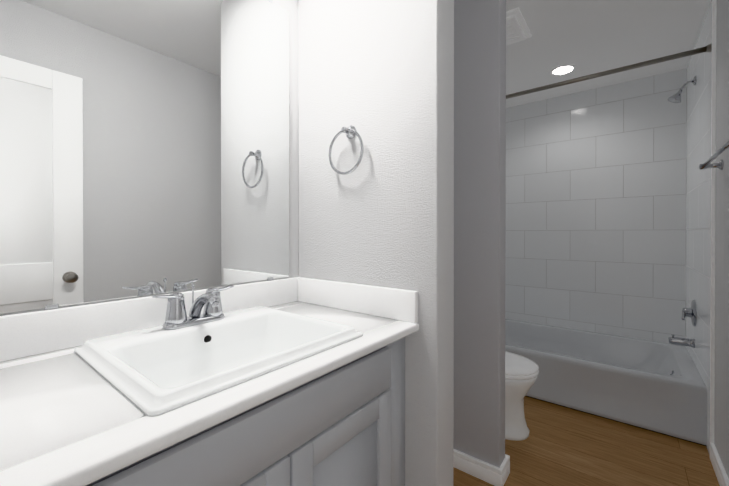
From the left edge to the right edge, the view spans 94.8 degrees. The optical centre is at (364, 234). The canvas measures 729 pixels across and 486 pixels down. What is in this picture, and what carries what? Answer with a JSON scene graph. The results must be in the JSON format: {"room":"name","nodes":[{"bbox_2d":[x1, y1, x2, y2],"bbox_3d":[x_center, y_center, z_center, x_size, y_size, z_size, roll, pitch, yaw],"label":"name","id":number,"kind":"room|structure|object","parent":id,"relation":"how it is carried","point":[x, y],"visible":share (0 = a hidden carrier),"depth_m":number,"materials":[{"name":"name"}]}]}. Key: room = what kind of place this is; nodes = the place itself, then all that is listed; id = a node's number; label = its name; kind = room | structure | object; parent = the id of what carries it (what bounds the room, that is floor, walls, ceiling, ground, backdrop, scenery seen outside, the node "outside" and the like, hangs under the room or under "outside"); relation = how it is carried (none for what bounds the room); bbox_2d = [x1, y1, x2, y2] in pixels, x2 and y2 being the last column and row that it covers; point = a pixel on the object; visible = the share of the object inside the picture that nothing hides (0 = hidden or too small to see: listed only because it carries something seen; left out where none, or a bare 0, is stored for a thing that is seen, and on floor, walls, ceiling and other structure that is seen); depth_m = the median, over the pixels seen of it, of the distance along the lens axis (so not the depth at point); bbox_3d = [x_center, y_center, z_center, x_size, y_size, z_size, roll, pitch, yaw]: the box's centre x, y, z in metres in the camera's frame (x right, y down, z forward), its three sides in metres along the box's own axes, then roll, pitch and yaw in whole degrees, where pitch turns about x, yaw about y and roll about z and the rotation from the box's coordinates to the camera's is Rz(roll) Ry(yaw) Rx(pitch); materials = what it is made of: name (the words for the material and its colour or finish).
{"room":"bathroom","nodes":[
{"label":"bathroom","id":0,"kind":"room"},
{"bbox_2d":[0,0,298,315],"bbox_3d":[0.114,-0.038,1.964,0.100,2.370,3.800,0,0,38],"label":"wall","id":1,"kind":"structure","parent":0,"point":[290,7],"depth_m":1.36,"materials":[{"name":"grey paint"}]},
{"bbox_2d":[0,0,288,313],"bbox_3d":[-0.614,-0.362,0.948,0.008,1.072,1.005,0,0,38],"label":"mirror","id":2,"kind":"object","parent":1,"relation":"attached to","point":[144,147],"visible":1,"depth_m":0.93,"materials":[{"name":"clear glass"}]},
{"bbox_2d":[298,0,453,485],"bbox_3d":[0.010,-0.035,1.243,0.627,2.370,0.125,0,0,38],"label":"wall","id":3,"kind":"structure","parent":0,"point":[378,75],"depth_m":1.09,"materials":[{"name":"grey paint"}]},
{"bbox_2d":[328,125,363,174],"bbox_3d":[-0.062,-0.303,1.190,0.162,0.181,0.046,0,0,38],"label":"towel ring","id":4,"kind":"object","parent":3,"relation":"attached to","point":[350,131],"visible":1,"depth_m":1.19,"materials":[{"name":"silver metal"}]},
{"bbox_2d":[453,0,505,467],"bbox_3d":[0.407,-0.037,1.760,0.614,2.370,0.100,0,0,38],"label":"wall","id":5,"kind":"structure","parent":0,"point":[479,199],"depth_m":1.59,"materials":[{"name":"grey paint"}]},
{"bbox_2d":[453,449,507,485],"bbox_3d":[0.386,1.106,1.724,0.630,0.083,0.051,0,0,38],"label":"baseboard","id":6,"kind":"structure","parent":5,"relation":"attached to","point":[482,470],"depth_m":1.57,"materials":[{"name":"white wood"}]},
{"bbox_2d":[503,454,509,475],"bbox_3d":[0.460,1.106,1.794,0.600,0.083,0.030,0,0,38],"label":"baseboard","id":7,"kind":"structure","parent":5,"relation":"attached to","point":[507,458],"depth_m":1.60,"materials":[{"name":"white wood"}]},
{"bbox_2d":[453,396,719,485],"bbox_3d":[0.714,1.174,1.499,1.625,0.050,3.800,0,0,38],"label":"floor","id":8,"kind":"structure","parent":0,"point":[561,446],"depth_m":1.74,"materials":[{"name":"brown wood"}]},
{"bbox_2d":[86,337,404,485],"bbox_3d":[-0.406,0.726,0.791,0.533,0.854,1.104,0,0,38],"label":"bathroom vanity","id":9,"kind":"object","parent":8,"relation":"on","point":[344,425],"visible":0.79,"depth_m":0.73,"materials":[{"name":"grey paint"}]},
{"bbox_2d":[0,277,418,485],"bbox_3d":[-0.393,0.237,0.778,0.570,0.123,1.104,0,0,38],"label":"countertop","id":10,"kind":"structure","parent":9,"relation":"on","point":[69,416],"depth_m":0.64,"materials":[{"name":"stone"}]},
{"bbox_2d":[74,306,362,415],"bbox_3d":[-0.342,0.325,0.847,0.467,0.154,0.519,0,0,38],"label":"sink","id":11,"kind":"object","parent":10,"relation":"in","point":[156,371],"visible":0.67,"depth_m":0.83,"materials":[{"name":"white ceramic"}]},
{"bbox_2d":[151,283,233,329],"bbox_3d":[-0.441,0.193,0.917,0.147,0.110,0.218,0,0,38],"label":"faucet","id":12,"kind":"object","parent":11,"relation":"on","point":[209,300],"visible":1,"depth_m":0.90,"materials":[{"name":"silver metal"}]},
{"bbox_2d":[505,351,538,440],"bbox_3d":[0.708,0.755,2.086,0.678,0.782,0.476,0,0,38],"label":"toilet","id":13,"kind":"object","parent":8,"relation":"on","point":[521,374],"visible":0.17,"depth_m":1.88,"materials":[{"name":"white ceramic"}]},
{"bbox_2d":[505,319,706,445],"bbox_3d":[1.558,0.981,2.572,1.417,0.325,0.850,0,0,38],"label":"bathtub","id":14,"kind":"object","parent":8,"relation":"on","point":[658,387],"visible":0.77,"depth_m":2.17,"materials":[{"name":"grey ceramic"}]},
{"bbox_2d":[506,0,710,107],"bbox_3d":[0.714,-1.246,1.487,1.625,0.050,3.800,0,0,38],"label":"ceiling","id":15,"kind":"structure","parent":0,"point":[586,37],"depth_m":2.12,"materials":[{"name":"white paint"}]},
{"bbox_2d":[506,7,531,45],"bbox_3d":[0.798,-1.206,2.019,0.320,0.036,0.320,0,0,38],"label":"fan","id":16,"kind":"object","parent":15,"relation":"attached to","point":[517,29],"visible":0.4,"depth_m":1.94,"materials":[{"name":"white plastic"}]},
{"bbox_2d":[550,64,575,75],"bbox_3d":[1.475,-1.223,2.492,0.170,0.006,0.170,0,0,38],"label":"recessed light","id":17,"kind":"object","parent":15,"relation":"in","point":[563,69],"visible":1,"depth_m":2.49,"materials":[{"name":"white plastic"}]},
{"bbox_2d":[714,0,728,478],"bbox_3d":[1.313,-0.034,1.022,0.100,2.370,3.800,0,0,38],"label":"wall","id":18,"kind":"structure","parent":0,"point":[721,415],"depth_m":1.58,"materials":[{"name":"grey paint"}]},
{"bbox_2d":[686,0,711,454],"bbox_3d":[2.084,-0.039,2.094,0.013,2.370,0.947,0,0,38],"label":"wall tile","id":19,"kind":"structure","parent":18,"relation":"attached to","point":[698,226],"depth_m":1.99,"materials":[{"name":"white tile"}]},
{"bbox_2d":[668,334,694,347],"bbox_3d":[2.063,0.690,2.182,0.125,0.067,0.060,0,0,38],"label":"tub spout","id":20,"kind":"object","parent":19,"relation":"attached to","point":[681,341],"visible":0.98,"depth_m":2.17,"materials":[{"name":"silver metal"}]},
{"bbox_2d":[667,76,696,102],"bbox_3d":[2.059,-0.938,2.177,0.136,0.154,0.076,0,0,38],"label":"shower head","id":21,"kind":"object","parent":19,"relation":"attached to","point":[675,98],"visible":1,"depth_m":2.17},
{"bbox_2d":[682,300,696,326],"bbox_3d":[2.082,0.501,2.161,0.069,0.170,0.179,0,0,38],"label":"tub valve","id":22,"kind":"object","parent":19,"relation":"attached to","point":[691,312],"visible":0.98,"depth_m":2.12,"materials":[{"name":"silver metal"}]},
{"bbox_2d":[710,0,716,442],"bbox_3d":[1.232,-0.039,2.153,1.425,2.370,0.012,0,0,38],"label":"trim","id":23,"kind":"structure","parent":18,"relation":"attached to","point":[712,293],"depth_m":1.71,"materials":[{"name":"white"}]},
{"bbox_2d":[699,141,728,169],"bbox_3d":[1.471,-0.330,1.365,0.078,0.050,0.673,0,0,38],"label":"towel bar","id":24,"kind":"object","parent":18,"relation":"attached to","point":[719,164],"visible":1,"depth_m":1.55,"materials":[{"name":"silver metal"}]},
{"bbox_2d":[710,443,728,485],"bbox_3d":[0.967,1.112,0.684,0.021,0.083,2.632,0,0,38],"label":"baseboard","id":25,"kind":"structure","parent":18,"relation":"attached to","point":[721,475],"depth_m":1.57,"materials":[{"name":"white wood"}]},
{"bbox_3d":[1.857,-0.043,2.948,1.425,2.370,0.100,0,0,38],"label":"wall","id":26,"kind":"structure","parent":0,"visible":0},
{"bbox_2d":[505,68,686,342],"bbox_3d":[1.823,-0.201,2.904,1.425,2.055,0.008,0,0,38],"label":"wall tile","id":27,"kind":"structure","parent":26,"relation":"attached to","point":[596,210],"depth_m":2.78,"materials":[{"name":"white tile"}]},
{"bbox_3d":[0.973,-0.043,2.966,0.013,2.370,0.947,0,0,38],"label":"wall tile","id":28,"kind":"structure","parent":0,"visible":0},
{"bbox_2d":[506,44,711,98],"bbox_3d":[1.261,-0.980,2.184,1.425,0.060,0.060,0,0,38],"label":"shower rod","id":29,"kind":"object","parent":28,"relation":"attached to","point":[707,49],"visible":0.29,"depth_m":1.98,"materials":[{"name":"silver metal"}]}
]}

